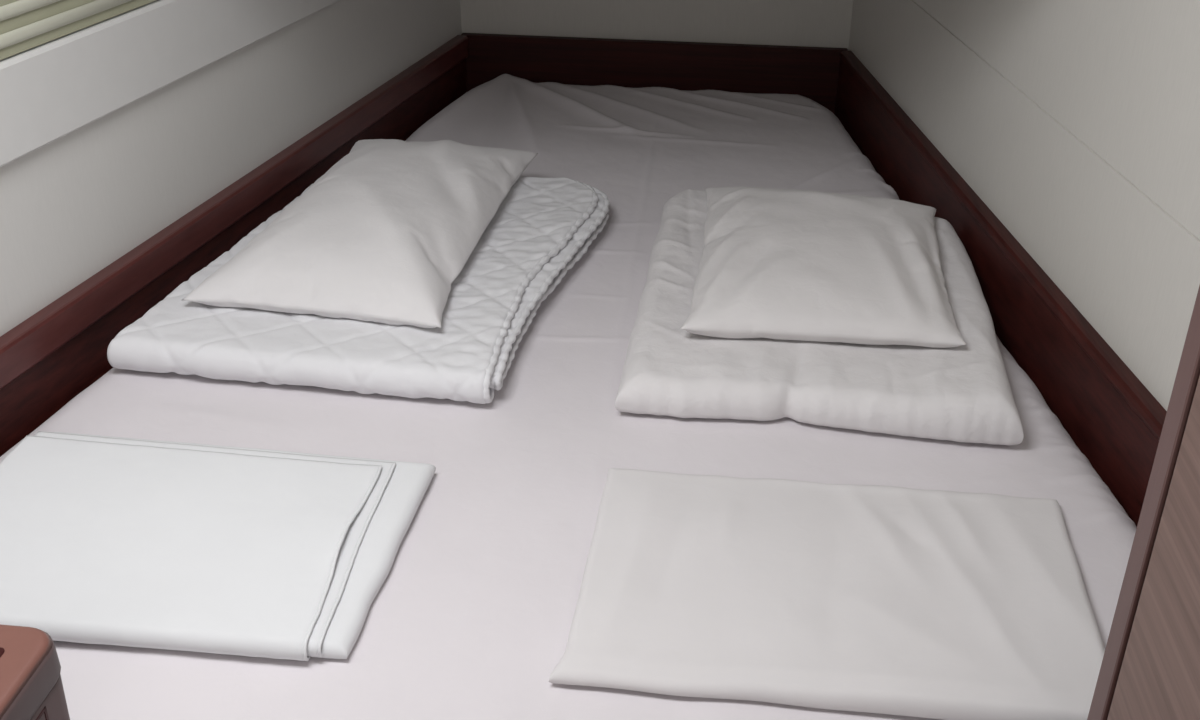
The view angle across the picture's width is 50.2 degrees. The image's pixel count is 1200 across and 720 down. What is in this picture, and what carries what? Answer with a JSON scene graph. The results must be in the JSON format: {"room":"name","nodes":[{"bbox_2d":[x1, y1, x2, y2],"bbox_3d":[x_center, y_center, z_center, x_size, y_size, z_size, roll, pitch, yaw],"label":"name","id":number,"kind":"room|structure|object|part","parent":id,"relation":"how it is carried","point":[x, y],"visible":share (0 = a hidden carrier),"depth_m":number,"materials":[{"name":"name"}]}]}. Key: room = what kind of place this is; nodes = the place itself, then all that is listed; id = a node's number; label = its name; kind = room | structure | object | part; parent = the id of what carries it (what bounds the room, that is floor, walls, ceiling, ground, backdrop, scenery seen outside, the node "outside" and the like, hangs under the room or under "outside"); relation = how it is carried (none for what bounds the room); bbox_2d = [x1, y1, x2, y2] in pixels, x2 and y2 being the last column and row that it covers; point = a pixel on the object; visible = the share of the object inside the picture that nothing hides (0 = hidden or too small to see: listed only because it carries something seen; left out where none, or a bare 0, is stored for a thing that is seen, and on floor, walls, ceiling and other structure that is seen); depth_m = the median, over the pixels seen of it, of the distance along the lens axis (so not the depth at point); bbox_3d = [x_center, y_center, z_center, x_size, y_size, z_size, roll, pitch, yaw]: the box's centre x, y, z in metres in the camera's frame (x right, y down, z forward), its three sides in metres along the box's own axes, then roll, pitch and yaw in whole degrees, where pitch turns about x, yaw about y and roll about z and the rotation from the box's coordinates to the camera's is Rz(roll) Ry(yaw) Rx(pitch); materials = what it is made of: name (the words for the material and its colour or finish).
{"room":"boat cabin","nodes":[
{"label":"boat cabin","id":0,"kind":"room"},
{"bbox_2d":[0,0,461,335],"bbox_3d":[-1.158,-0.265,1.567,0.080,2.150,5.200,8,29,13],"label":"wall","id":1,"kind":"structure","parent":0,"point":[75,204],"depth_m":2.60,"materials":[{"name":"white paint"}]},
{"bbox_2d":[0,0,155,59],"bbox_3d":[-0.951,-0.802,1.851,0.029,0.758,2.229,8,29,13],"label":"window blind","id":2,"kind":"object","parent":1,"relation":"attached to","point":[24,24],"visible":1,"depth_m":2.14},
{"bbox_2d":[0,0,339,166],"bbox_3d":[-1.113,-0.153,1.613,0.020,0.156,5.200,8,29,13],"label":"trim","id":3,"kind":"structure","parent":1,"relation":"attached to","point":[53,89],"depth_m":2.33,"materials":[{"name":"paint"}]},
{"bbox_2d":[460,0,852,48],"bbox_3d":[0.172,-1.422,3.750,1.352,2.150,0.080,4,28,5],"label":"wall","id":4,"kind":"structure","parent":0,"point":[808,23],"depth_m":3.91,"materials":[{"name":"white paint"}]},
{"bbox_2d":[848,0,1199,410],"bbox_3d":[0.949,-0.133,1.379,0.080,2.150,5.203,-1,28,-3],"label":"wall","id":5,"kind":"structure","parent":0,"point":[1076,123],"depth_m":2.27,"materials":[{"name":"white paint"}]},
{"bbox_3d":[-0.112,0.754,2.024,3.048,0.050,5.212,4,28,5],"label":"floor","id":6,"kind":"structure","parent":0,"visible":0},
{"bbox_2d":[0,624,69,719],"bbox_3d":[-0.721,0.654,1.356,0.319,0.743,0.299,4,28,5],"label":"stool","id":7,"kind":"object","parent":6,"relation":"on","point":[31,686],"visible":1,"depth_m":1.26,"materials":[{"name":"brown wood"}]},
{"bbox_2d":[0,33,1166,526],"bbox_3d":[0.002,-0.032,2.778,2.160,0.581,2.966,4,28,5],"label":"frame","id":8,"kind":"object","parent":6,"relation":"on","point":[52,356],"visible":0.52,"depth_m":2.73,"materials":[{"name":"brown wood"}]},
{"bbox_3d":[-0.816,-0.307,2.728,0.034,0.068,2.936,8,29,13],"label":"cap rail","id":9,"kind":"part","parent":8,"relation":"part of","materials":[{"name":"brown wood"}]},
{"bbox_2d":[0,74,1136,719],"bbox_3d":[0.006,-0.082,2.746,2.076,0.260,2.902,4,28,5],"label":"mattress","id":10,"kind":"object","parent":8,"relation":"on","point":[471,617],"visible":0.46,"depth_m":2.09,"materials":[{"name":"fabric"}]},
{"bbox_2d":[0,431,435,660],"bbox_3d":[-0.614,0.247,1.835,0.667,0.042,0.495,4,28,5],"label":"sheet","id":11,"kind":"object","parent":10,"relation":"on","point":[107,540],"visible":0.99,"depth_m":1.80,"materials":[{"name":"fabric"}]},
{"bbox_2d":[107,175,609,403],"bbox_3d":[-0.409,-0.197,2.635,0.702,0.073,1.039,7,29,12],"label":"quilt","id":12,"kind":"object","parent":10,"relation":"on","point":[542,226],"visible":0.52,"depth_m":2.31,"materials":[{"name":"fabric"}]},
{"bbox_2d":[181,139,537,327],"bbox_3d":[-0.437,-0.325,2.697,0.501,0.124,0.915,6,29,10],"label":"pillow","id":13,"kind":"object","parent":12,"relation":"on","point":[384,235],"visible":1,"depth_m":2.47,"materials":[{"name":"fabric"}]},
{"bbox_2d":[615,189,1023,444],"bbox_3d":[0.423,-0.139,2.538,0.709,0.084,0.994,4,28,5],"label":"duvet","id":14,"kind":"object","parent":10,"relation":"on","point":[963,393],"visible":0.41,"depth_m":2.18,"materials":[{"name":"fabric"}]},
{"bbox_2d":[681,186,965,347],"bbox_3d":[0.444,-0.221,2.555,0.530,0.090,0.746,4,28,5],"label":"pillow","id":15,"kind":"object","parent":14,"relation":"on","point":[782,264],"visible":1,"depth_m":2.39,"materials":[{"name":"fabric"}]},
{"bbox_2d":[549,468,1104,719],"bbox_3d":[0.318,0.301,1.773,0.715,0.030,0.505,4,28,5],"label":"sheet","id":16,"kind":"object","parent":10,"relation":"on","point":[934,604],"visible":0.98,"depth_m":1.72,"materials":[{"name":"fabric"}]},
{"bbox_3d":[0.823,-0.225,2.571,0.033,0.022,2.937,-1,28,-3],"label":"cap rail","id":17,"kind":"part","parent":8,"relation":"part of","materials":[{"name":"brown wood"}]},
{"bbox_2d":[1087,285,1199,719],"bbox_3d":[0.606,0.424,0.495,0.430,2.000,1.300,4,28,5],"label":"tall cabinet","id":18,"kind":"object","parent":6,"relation":"on","point":[1150,668],"visible":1,"depth_m":1.03,"materials":[{"name":"brown wood"}]},
{"bbox_3d":[0.400,0.421,0.495,0.017,2.000,1.257,4,28,5],"label":"panel","id":19,"kind":"part","parent":18,"relation":"part of","materials":[{"name":"brown wood"}]}
]}

